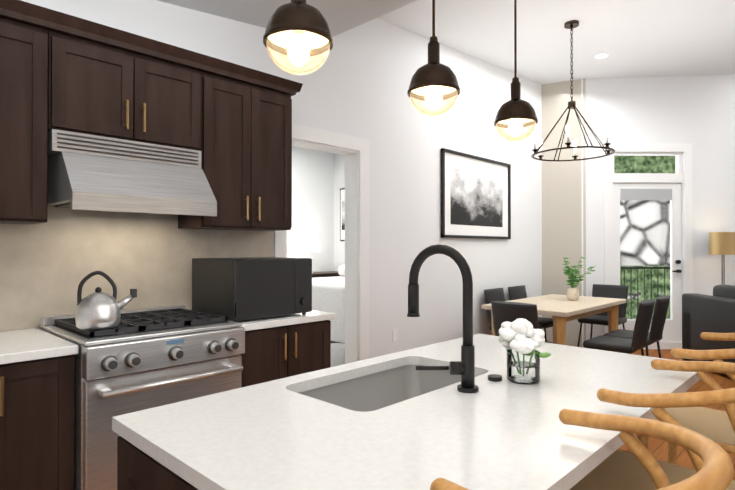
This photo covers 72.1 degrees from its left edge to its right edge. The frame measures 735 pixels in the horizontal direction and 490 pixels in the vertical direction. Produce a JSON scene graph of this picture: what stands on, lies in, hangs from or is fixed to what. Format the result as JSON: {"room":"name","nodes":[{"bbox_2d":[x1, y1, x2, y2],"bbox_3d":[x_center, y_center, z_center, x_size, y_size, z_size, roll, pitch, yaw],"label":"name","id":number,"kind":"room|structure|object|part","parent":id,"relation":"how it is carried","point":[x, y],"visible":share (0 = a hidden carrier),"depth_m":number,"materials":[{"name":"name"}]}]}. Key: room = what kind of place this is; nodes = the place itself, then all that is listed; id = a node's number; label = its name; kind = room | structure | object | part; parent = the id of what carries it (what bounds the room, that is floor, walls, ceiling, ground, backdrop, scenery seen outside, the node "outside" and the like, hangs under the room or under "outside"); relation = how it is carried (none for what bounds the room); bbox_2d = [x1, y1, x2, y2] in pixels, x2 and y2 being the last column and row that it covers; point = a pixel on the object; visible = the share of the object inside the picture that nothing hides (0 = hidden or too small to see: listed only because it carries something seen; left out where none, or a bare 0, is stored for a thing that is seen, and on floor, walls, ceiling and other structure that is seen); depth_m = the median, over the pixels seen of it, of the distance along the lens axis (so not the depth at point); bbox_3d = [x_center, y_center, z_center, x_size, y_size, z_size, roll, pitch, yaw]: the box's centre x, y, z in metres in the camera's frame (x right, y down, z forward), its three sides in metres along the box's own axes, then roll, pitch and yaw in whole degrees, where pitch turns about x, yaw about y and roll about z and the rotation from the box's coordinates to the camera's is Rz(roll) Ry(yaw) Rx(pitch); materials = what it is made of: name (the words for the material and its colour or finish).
{"room":"kitchen","nodes":[
{"label":"kitchen","id":0,"kind":"room"},
{"bbox_2d":[8,0,541,358],"bbox_3d":[-0.519,-0.653,3.946,0.150,4.000,8.120,0,0,44],"label":"wall","id":1,"kind":"structure","parent":0,"point":[357,83],"depth_m":4.71,"materials":[{"name":"white paint"}]},
{"bbox_2d":[0,17,47,223],"bbox_3d":[-1.919,-0.560,2.119,0.346,0.905,0.948,0,0,44],"label":"upper cabinet","id":2,"kind":"object","parent":1,"relation":"attached to","point":[23,122],"visible":1,"depth_m":2.30,"materials":[{"name":"brown wood"}]},
{"bbox_2d":[0,0,302,95],"bbox_3d":[-1.403,-1.048,2.646,0.359,0.073,2.420,0,0,44],"label":"crown molding","id":3,"kind":"structure","parent":2,"relation":"attached to","point":[27,13],"depth_m":2.63,"materials":[{"name":"brown wood"}]},
{"bbox_2d":[48,31,200,150],"bbox_3d":[-1.321,-0.777,2.739,0.346,0.465,0.766,0,0,44],"label":"upper cabinet","id":4,"kind":"object","parent":1,"relation":"attached to","point":[96,89],"visible":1,"depth_m":2.60,"materials":[{"name":"brown wood"}]},
{"bbox_2d":[47,129,216,215],"bbox_3d":[-1.269,-0.350,2.691,0.484,0.382,0.756,0,0,44],"label":"range hood","id":5,"kind":"object","parent":1,"relation":"attached to","point":[92,172],"visible":0.94,"depth_m":2.53,"materials":[{"name":"silver metal"}]},
{"bbox_2d":[0,206,273,330],"bbox_3d":[-1.531,-0.076,2.779,0.010,1.005,2.440,0,0,44],"label":"backsplash","id":6,"kind":"structure","parent":1,"relation":"attached to","point":[53,261],"depth_m":2.82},
{"bbox_2d":[178,71,291,230],"bbox_3d":[-0.826,-0.554,3.248,0.346,0.905,0.648,0,0,44],"label":"upper cabinet","id":7,"kind":"object","parent":1,"relation":"attached to","point":[246,148],"visible":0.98,"depth_m":3.12,"materials":[{"name":"brown wood"}]},
{"bbox_2d":[274,123,368,363],"bbox_3d":[-0.388,0.220,4.064,0.172,2.256,0.980,0,0,44],"label":"door frame","id":8,"kind":"structure","parent":1,"relation":"attached to","point":[354,150],"depth_m":4.30,"materials":[{"name":"white"}]},
{"bbox_2d":[392,329,397,341],"bbox_3d":[0.252,0.826,4.620,0.006,0.114,0.070,0,0,44],"label":"electrical outlet plate","id":9,"kind":"object","parent":1,"relation":"attached to","point":[394,335],"visible":1,"depth_m":4.61,"materials":[{"name":"white plastic"}]},
{"bbox_2d":[441,148,510,238],"bbox_3d":[1.239,-0.526,5.626,0.032,0.905,1.390,0,0,44],"label":"framed art","id":10,"kind":"object","parent":1,"relation":"attached to","point":[475,196],"visible":1,"depth_m":5.57,"materials":[{"name":"white"}]},
{"bbox_2d":[157,0,416,36],"bbox_3d":[0.230,-1.789,0.499,5.730,1.166,4.200,0,0,44],"label":"ceiling","id":11,"kind":"structure","parent":0,"point":[340,16],"depth_m":3.34,"materials":[{"name":"white paint"}]},
{"bbox_2d":[263,0,332,74],"bbox_3d":[-0.167,-0.926,1.227,0.168,1.020,0.168,0,0,44],"label":"pendant light","id":12,"kind":"object","parent":11,"relation":"hanging from","point":[297,33],"visible":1,"depth_m":1.20,"materials":[{"name":"brown metal"}]},
{"bbox_3d":[-0.167,-0.451,1.224,0.153,0.070,0.153,0,0,44],"label":"globe","id":13,"kind":"part","parent":12,"relation":"part of"},
{"bbox_2d":[407,0,459,115],"bbox_3d":[0.212,-0.951,1.618,0.168,1.074,0.168,0,0,44],"label":"pendant light","id":14,"kind":"object","parent":11,"relation":"hanging from","point":[434,84],"visible":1,"depth_m":1.60,"materials":[{"name":"brown metal"}]},
{"bbox_3d":[0.212,-0.448,1.616,0.153,0.070,0.153,0,0,44],"label":"globe","id":15,"kind":"part","parent":14,"relation":"part of"},
{"bbox_2d":[494,0,537,141],"bbox_3d":[0.587,-0.976,2.007,0.168,1.128,0.168,0,0,44],"label":"pendant light","id":16,"kind":"object","parent":11,"relation":"hanging from","point":[515,114],"visible":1,"depth_m":1.99,"materials":[{"name":"brown metal"}]},
{"bbox_3d":[0.587,-0.446,2.004,0.153,0.070,0.153,0,0,44],"label":"globe","id":17,"kind":"part","parent":16,"relation":"part of"},
{"bbox_2d":[287,146,334,271],"bbox_3d":[-1.738,-0.140,6.236,0.150,3.000,3.720,0,0,44],"label":"wall","id":18,"kind":"structure","parent":0,"point":[318,180],"depth_m":7.15,"materials":[{"name":"white paint"}]},
{"bbox_2d":[335,154,344,270],"bbox_3d":[0.395,-0.138,6.656,2.310,3.000,0.150,0,0,44],"label":"wall","id":19,"kind":"structure","parent":0,"point":[339,159],"depth_m":7.34,"materials":[{"name":"white paint"}]},
{"bbox_2d":[340,188,344,240],"bbox_3d":[-0.329,-0.434,7.232,0.170,0.760,0.027,0,0,44],"label":"framed picture","id":20,"kind":"object","parent":19,"relation":"attached to","point":[342,214],"visible":0.62,"depth_m":7.24,"materials":[{"name":"black"}]},
{"bbox_2d":[378,0,734,84],"bbox_3d":[4.569,-2.233,5.056,5.830,0.521,8.420,0,0,44],"label":"ceiling","id":21,"kind":"structure","parent":0,"point":[646,38],"depth_m":5.03,"materials":[{"name":"white paint"}]},
{"bbox_2d":[531,20,614,161],"bbox_3d":[1.911,-1.460,4.729,0.739,1.239,0.732,0,0,44],"label":"chandelier","id":22,"kind":"object","parent":21,"relation":"hanging from","point":[571,24],"visible":1,"depth_m":4.72,"materials":[{"name":"brown metal"}]},
{"bbox_2d":[594,53,608,58],"bbox_3d":[2.638,-2.131,5.699,0.150,0.007,0.150,0,0,44],"label":"recessed light","id":23,"kind":"object","parent":21,"relation":"in","point":[602,55],"visible":0.96,"depth_m":5.68,"materials":[{"name":"white"}]},
{"bbox_2d":[542,79,585,347],"bbox_3d":[2.614,-0.637,6.761,0.563,4.000,0.150,0,0,24],"label":"wall","id":24,"kind":"structure","parent":0,"point":[561,211],"depth_m":6.69,"materials":[{"name":"beige paint"}]},
{"bbox_2d":[581,74,734,349],"bbox_3d":[4.903,-0.637,6.701,4.220,4.000,0.150,0,0,-1],"label":"wall","id":25,"kind":"structure","parent":0,"point":[698,111],"depth_m":6.62,"materials":[{"name":"white paint"}]},
{"bbox_2d":[613,183,681,341],"bbox_3d":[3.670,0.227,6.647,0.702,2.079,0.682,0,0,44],"label":"exterior door","id":26,"kind":"structure","parent":25,"relation":"in","point":[672,329],"depth_m":6.64,"materials":[{"name":"white"}]},
{"bbox_2d":[604,143,692,333],"bbox_3d":[3.664,0.017,6.642,1.160,2.690,0.120,0,0,-1],"label":"door frame","id":27,"kind":"structure","parent":25,"relation":"attached to","point":[658,150],"depth_m":6.59,"materials":[{"name":"white"}]},
{"bbox_2d":[604,349,734,479],"bbox_3d":[2.120,1.381,4.497,8.600,0.060,12.600,0,0,44],"label":"floor","id":28,"kind":"structure","parent":0,"point":[657,448],"depth_m":4.17,"materials":[{"name":"brown wood"}]},
{"bbox_2d":[0,328,77,489],"bbox_3d":[-1.795,0.879,2.009,0.666,0.915,0.975,0,0,44],"label":"base cabinet","id":29,"kind":"object","parent":28,"relation":"on","point":[37,408],"visible":0.98,"depth_m":2.06,"materials":[{"name":"brown wood"}]},
{"bbox_2d":[40,305,244,489],"bbox_3d":[-1.138,0.844,2.588,0.779,0.952,0.754,0,0,44],"label":"range","id":30,"kind":"object","parent":28,"relation":"on","point":[139,359],"visible":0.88,"depth_m":2.29,"materials":[{"name":"silver metal"}]},
{"bbox_2d":[75,271,136,329],"bbox_3d":[-1.204,0.246,2.320,0.184,0.258,0.242,0,0,44],"label":"kettle","id":31,"kind":"object","parent":30,"relation":"on","point":[97,309],"visible":1,"depth_m":2.25,"materials":[{"name":"silver metal"}]},
{"bbox_2d":[112,426,203,489],"bbox_3d":[0.179,0.894,1.585,0.585,0.882,1.628,0,0,44],"label":"kitchen island","id":32,"kind":"object","parent":28,"relation":"on","point":[138,468],"depth_m":1.10,"materials":[{"name":"brown wood"}]},
{"bbox_2d":[112,334,706,489],"bbox_3d":[0.288,0.434,1.502,0.920,0.032,1.660,0,0,44],"label":"island countertop","id":33,"kind":"structure","parent":32,"relation":"on","point":[278,434],"depth_m":1.15,"materials":[{"name":"white stone"}]},
{"bbox_2d":[304,362,460,405],"bbox_3d":[0.081,0.537,1.590,0.358,0.196,0.628,0,0,44],"label":"sink","id":34,"kind":"object","parent":33,"relation":"in","point":[375,386],"depth_m":1.81,"materials":[{"name":"grey metal"}]},
{"bbox_2d":[407,244,478,392],"bbox_3d":[0.192,0.208,1.492,0.251,0.421,0.140,0,0,44],"label":"faucet","id":35,"kind":"object","parent":33,"relation":"on","point":[464,367],"visible":1,"depth_m":1.45,"materials":[{"name":"black metal"}]},
{"bbox_2d":[499,318,550,384],"bbox_3d":[0.471,0.323,1.562,0.162,0.192,0.192,0,0,44],"label":"flower vase","id":36,"kind":"object","parent":33,"relation":"on","point":[524,337],"visible":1,"depth_m":1.53,"materials":[{"name":"clear glass"}]},
{"bbox_2d":[228,310,334,386],"bbox_3d":[-0.679,0.886,3.162,0.666,0.915,0.693,0,0,44],"label":"base cabinet","id":37,"kind":"object","parent":28,"relation":"on","point":[280,347],"visible":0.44,"depth_m":2.94,"materials":[{"name":"brown wood"}]},
{"bbox_2d":[192,257,311,321],"bbox_3d":[-0.699,0.254,3.092,0.512,0.346,0.540,0,0,44],"label":"microwave","id":38,"kind":"object","parent":37,"relation":"on","point":[238,289],"visible":0.92,"depth_m":2.90,"materials":[{"name":"black metal"}]},
{"bbox_2d":[484,288,541,329],"bbox_3d":[1.602,0.924,5.586,0.526,0.867,0.472,0,0,44],"label":"dining chair","id":39,"kind":"object","parent":28,"relation":"on","point":[496,294],"visible":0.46,"depth_m":5.64,"materials":[{"name":"black leather"}]},
{"bbox_2d":[491,301,560,344],"bbox_3d":[1.388,0.918,4.419,0.472,0.867,0.526,0,0,44],"label":"dining chair","id":40,"kind":"object","parent":28,"relation":"on","point":[503,311],"visible":0.19,"depth_m":4.25,"materials":[{"name":"black leather"}]},
{"bbox_2d":[508,285,552,341],"bbox_3d":[1.978,0.927,5.974,0.526,0.867,0.472,0,0,44],"label":"dining chair","id":41,"kind":"object","parent":28,"relation":"on","point":[517,292],"visible":0.25,"depth_m":6.00,"materials":[{"name":"black leather"}]},
{"bbox_2d":[481,294,625,351],"bbox_3d":[2.031,0.981,5.393,0.870,0.750,1.640,0,0,44],"label":"dining table","id":42,"kind":"object","parent":28,"relation":"on","point":[561,310],"visible":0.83,"depth_m":5.13,"materials":[{"name":"brown wood"}]},
{"bbox_2d":[562,257,595,300],"bbox_3d":[2.322,0.361,5.530,0.363,0.490,0.366,0,0,44],"label":"potted plant","id":43,"kind":"object","parent":42,"relation":"on","point":[572,294],"visible":1,"depth_m":5.51,"materials":[{"name":"plant"}]},
{"bbox_2d":[430,409,733,489],"bbox_3d":[0.345,0.824,0.874,0.470,1.015,0.522,0,0,44],"label":"stool","id":44,"kind":"object","parent":28,"relation":"on","point":[716,472],"visible":1,"depth_m":0.93,"materials":[{"name":"brown wood"}]},
{"bbox_2d":[577,284,627,348],"bbox_3d":[2.862,0.927,6.130,0.472,0.867,0.526,0,0,44],"label":"dining chair","id":45,"kind":"object","parent":28,"relation":"on","point":[611,291],"visible":0.46,"depth_m":6.16,"materials":[{"name":"black leather"}]},
{"bbox_2d":[583,299,654,355],"bbox_3d":[2.273,0.919,4.561,0.526,0.867,0.472,0,0,44],"label":"dining chair","id":46,"kind":"object","parent":28,"relation":"on","point":[637,341],"visible":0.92,"depth_m":4.39,"materials":[{"name":"black leather"}]},
{"bbox_2d":[603,295,670,357],"bbox_3d":[2.627,0.921,4.927,0.526,0.867,0.472,0,0,44],"label":"dining chair","id":47,"kind":"object","parent":28,"relation":"on","point":[655,333],"visible":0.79,"depth_m":4.74,"materials":[{"name":"black leather"}]},
{"bbox_2d":[569,359,734,489],"bbox_3d":[0.828,0.826,1.374,0.470,1.015,0.522,0,0,44],"label":"stool","id":48,"kind":"object","parent":28,"relation":"on","point":[619,468],"visible":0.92,"depth_m":1.44,"materials":[{"name":"brown wood"}]},
{"bbox_2d":[637,332,734,463],"bbox_3d":[1.326,0.829,1.887,0.470,1.015,0.522,0,0,44],"label":"stool","id":49,"kind":"object","parent":28,"relation":"on","point":[714,425],"visible":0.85,"depth_m":1.89,"materials":[{"name":"brown wood"}]},
{"bbox_2d":[682,285,734,375],"bbox_3d":[4.117,0.893,4.929,0.950,0.920,1.850,0,0,-1],"label":"sofa","id":50,"kind":"object","parent":28,"relation":"on","point":[714,313],"visible":0.83,"depth_m":5.43,"materials":[{"name":"black leather"}]},
{"bbox_2d":[709,232,734,284],"bbox_3d":[4.478,0.601,6.362,0.300,1.520,0.300,0,0,44],"label":"floor lamp","id":51,"kind":"object","parent":28,"relation":"on","point":[722,244],"visible":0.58,"depth_m":6.26,"materials":[{"name":"gold metal"}]},
{"bbox_3d":[-0.852,1.349,5.370,2.315,0.012,3.420,0,0,44],"label":"carpet floor","id":52,"kind":"structure","parent":28,"relation":"on","visible":0},
{"bbox_2d":[312,271,339,277],"bbox_3d":[-0.679,0.871,6.888,0.433,0.985,0.978,0,0,44],"label":"dresser","id":53,"kind":"object","parent":52,"relation":"on","point":[325,274],"visible":0.04,"depth_m":6.78,"materials":[{"name":"brown wood"}]},
{"bbox_2d":[297,234,319,272],"bbox_3d":[-0.795,0.118,6.769,0.310,0.520,0.310,0,0,44],"label":"table lamp","id":54,"kind":"object","parent":53,"relation":"on","point":[307,243],"visible":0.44,"depth_m":6.65,"materials":[{"name":"white fabric"}]},
{"bbox_2d":[312,265,344,343],"bbox_3d":[-0.166,0.809,6.021,1.300,1.100,1.505,0,0,44],"label":"bed","id":55,"kind":"object","parent":52,"relation":"on","point":[328,294],"visible":0.17,"depth_m":5.19,"materials":[{"name":"white fabric"}]},
{"bbox_2d":[331,343,344,366],"bbox_3d":[-0.288,1.139,4.742,0.200,0.400,0.200,0,0,44],"label":"trash can","id":56,"kind":"object","parent":52,"relation":"on","point":[337,354],"visible":0.29,"depth_m":4.66,"materials":[{"name":"grey plastic"}]},
{"label":"outside","id":57,"kind":"structure","parent":0,"visible":0},
{"bbox_2d":[614,155,674,317],"bbox_3d":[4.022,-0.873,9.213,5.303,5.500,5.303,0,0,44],"label":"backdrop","id":58,"kind":"structure","parent":57,"point":[629,212],"depth_m":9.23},
{"bbox_3d":[4.042,1.395,7.981,7.029,0.150,7.029,0,0,44],"label":"ground","id":59,"kind":"structure","parent":57,"visible":0},
{"bbox_2d":[620,267,669,318],"bbox_3d":[3.644,0.829,7.805,2.700,0.980,0.035,0,0,-1],"label":"railing","id":60,"kind":"object","parent":59,"relation":"on","point":[624,268],"depth_m":7.81,"materials":[{"name":"black"}]}
]}

